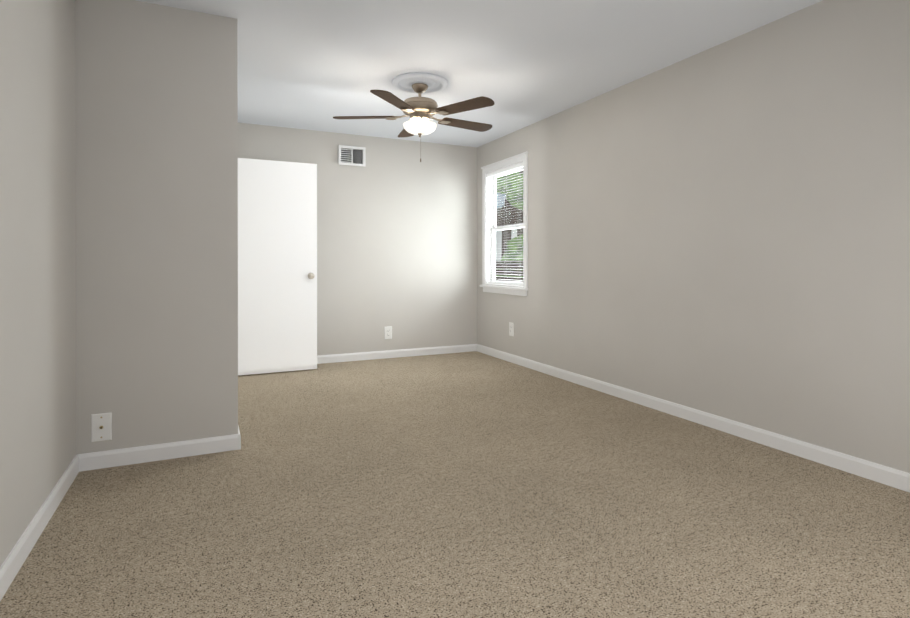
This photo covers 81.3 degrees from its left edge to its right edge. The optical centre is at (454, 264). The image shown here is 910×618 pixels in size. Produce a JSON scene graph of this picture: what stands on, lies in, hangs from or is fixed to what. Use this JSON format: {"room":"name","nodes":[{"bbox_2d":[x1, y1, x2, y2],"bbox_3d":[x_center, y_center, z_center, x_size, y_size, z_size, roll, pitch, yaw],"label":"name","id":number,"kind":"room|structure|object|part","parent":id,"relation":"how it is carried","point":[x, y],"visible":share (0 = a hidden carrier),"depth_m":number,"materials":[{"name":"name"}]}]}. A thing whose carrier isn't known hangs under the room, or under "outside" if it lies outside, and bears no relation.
{"room":"empty bedroom","nodes":[
{"label":"empty bedroom","id":0,"kind":"room"},
{"bbox_2d":[0,0,75,566],"bbox_3d":[-0.880,-0.164,0.327,0.120,2.440,5.150,0,0,-25],"label":"wall","id":1,"kind":"structure","parent":0,"point":[37,266],"depth_m":2.05,"materials":[{"name":"paint"}]},
{"bbox_2d":[0,454,83,600],"bbox_3d":[-0.845,1.013,0.414,0.014,0.085,5.030,0,0,-25],"label":"baseboard","id":2,"kind":"structure","parent":1,"relation":"attached to","point":[13,562],"depth_m":2.01,"materials":[{"name":"white wood"}]},
{"bbox_2d":[75,0,237,453],"bbox_3d":[-2.166,-0.178,3.954,0.880,2.440,2.510,0,0,-25],"label":"wall bump-out","id":3,"kind":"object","parent":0,"point":[156,110],"visible":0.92,"depth_m":2.83,"materials":[{"name":"paint"}]},
{"bbox_2d":[91,412,111,441],"bbox_3d":[-1.820,0.837,2.724,0.089,0.142,0.018,0,0,-25],"label":"outlet","id":4,"kind":"object","parent":3,"relation":"attached to","point":[101,426],"visible":1,"depth_m":2.73,"materials":[{"name":"white plastic"}]},
{"bbox_2d":[84,434,235,470],"bbox_3d":[-1.565,1.004,2.847,0.720,0.085,0.014,0,0,-25],"label":"baseboard","id":5,"kind":"structure","parent":3,"relation":"attached to","point":[164,451],"depth_m":2.83,"materials":[{"name":"white wood"}]},
{"bbox_2d":[236,426,240,449],"bbox_3d":[-1.724,0.999,4.070,0.014,0.085,2.364,0,0,-25],"label":"baseboard","id":6,"kind":"structure","parent":3,"relation":"attached to","point":[238,438],"depth_m":3.00,"materials":[{"name":"white wood"}]},
{"bbox_2d":[238,123,476,355],"bbox_3d":[-0.963,-0.185,5.840,2.900,2.440,0.120,0,0,-25],"label":"wall","id":7,"kind":"structure","parent":0,"point":[397,235],"depth_m":5.88,"materials":[{"name":"paint"}]},
{"bbox_2d":[238,158,316,374],"bbox_3d":[-1.738,0.017,5.054,0.824,2.018,0.159,0,0,-25],"label":"door","id":8,"kind":"structure","parent":7,"relation":"in","point":[277,266],"depth_m":5.05,"materials":[{"name":"painted wood"},{"name":"brushed nickel"}]},
{"bbox_2d":[338,145,365,166],"bbox_3d":[-1.107,-1.167,5.682,0.292,0.207,0.034,0,0,-25],"label":"air vent","id":9,"kind":"object","parent":7,"relation":"in","point":[352,155],"visible":0.98,"depth_m":5.68,"materials":[{"name":"white metal"}]},
{"bbox_2d":[384,326,391,338],"bbox_3d":[-0.741,0.755,5.877,0.089,0.142,0.008,0,0,-25],"label":"electrical outlet","id":10,"kind":"object","parent":7,"relation":"attached to","point":[387,332],"visible":1,"depth_m":5.87,"materials":[{"name":"white plastic"}]},
{"bbox_2d":[317,344,475,363],"bbox_3d":[-1.003,0.993,5.752,2.750,0.085,0.014,0,0,-25],"label":"baseboard","id":11,"kind":"structure","parent":7,"relation":"attached to","point":[333,358],"depth_m":5.89,"materials":[{"name":"white wood"}]},
{"bbox_2d":[0,351,909,617],"bbox_3d":[0.242,1.099,2.246,3.780,0.100,7.660,0,0,-25],"label":"floor","id":12,"kind":"structure","parent":0,"point":[474,484],"depth_m":2.19,"materials":[{"name":"carpet"}]},
{"bbox_2d":[136,0,822,146],"bbox_3d":[0.242,-1.451,2.236,3.780,0.120,7.660,0,0,-25],"label":"ceiling","id":13,"kind":"structure","parent":0,"point":[317,65],"depth_m":3.45,"materials":[{"name":"white paint"}]},
{"bbox_2d":[333,72,493,161],"bbox_3d":[-0.252,-1.099,4.088,1.267,0.598,1.273,0,0,-25],"label":"ceiling fan","id":14,"kind":"object","parent":13,"relation":"hanging from","point":[419,110],"visible":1,"depth_m":3.97,"materials":[{"name":"brown wood"}]},
{"bbox_2d":[477,0,909,472],"bbox_3d":[1.924,-0.174,2.965,0.120,2.440,7.540,0,0,-25],"label":"wall","id":15,"kind":"structure","parent":0,"point":[722,230],"depth_m":3.19,"materials":[{"name":"paint"}]},
{"bbox_2d":[480,152,528,295],"bbox_3d":[0.569,-0.412,5.794,0.165,1.458,0.975,0,0,-25],"label":"window","id":16,"kind":"structure","parent":15,"relation":"in","point":[521,158],"depth_m":5.92,"materials":[{"name":"white"}]},
{"bbox_2d":[487,163,522,285],"bbox_3d":[0.551,-0.416,5.786,0.040,1.263,0.785,0,0,-25],"label":"window blinds","id":17,"kind":"object","parent":16,"relation":"attached to","point":[504,171],"visible":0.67,"depth_m":5.88,"materials":[{"name":"grey plastic"}]},
{"bbox_3d":[0.603,-0.415,5.810,0.070,1.268,0.793,0,0,-25],"label":"window sash","id":18,"kind":"part","parent":16,"relation":"part of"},
{"bbox_2d":[509,322,513,335],"bbox_3d":[0.598,0.685,5.638,0.008,0.142,0.089,0,0,-25],"label":"electrical outlet","id":19,"kind":"object","parent":15,"relation":"attached to","point":[511,329],"visible":1,"depth_m":5.63,"materials":[{"name":"white plastic"}]},
{"bbox_2d":[476,344,909,492],"bbox_3d":[1.380,1.000,3.968,0.014,0.085,5.270,0,0,-25],"label":"baseboard","id":20,"kind":"structure","parent":15,"relation":"attached to","point":[886,475],"depth_m":3.21,"materials":[{"name":"white wood"}]},
{"label":"outside","id":21,"kind":"structure","parent":0,"visible":0},
{"bbox_3d":[12.058,1.511,24.807,36.780,0.100,55.000,0,0,-25],"label":"ground","id":22,"kind":"structure","parent":21,"visible":0},
{"bbox_2d":[495,193,516,269],"bbox_3d":[5.420,-1.337,21.675,7.450,5.620,17.600,0,0,-25],"label":"house","id":23,"kind":"structure","parent":22,"relation":"on","point":[499,233],"depth_m":21.54,"materials":[{"name":"grey"}]},
{"bbox_2d":[495,261,522,281],"bbox_3d":[-0.259,0.705,13.489,0.140,1.600,19.000,0,0,-25],"label":"fence","id":24,"kind":"object","parent":22,"relation":"on","point":[518,272],"depth_m":10.52,"materials":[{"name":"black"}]},
{"bbox_2d":[495,171,522,276],"bbox_3d":[1.829,-2.049,15.624,4.581,7.101,8.460,0,0,-25],"label":"tree","id":25,"kind":"object","parent":22,"relation":"on","point":[509,240],"depth_m":13.56,"materials":[{"name":"green plant"}]}
]}

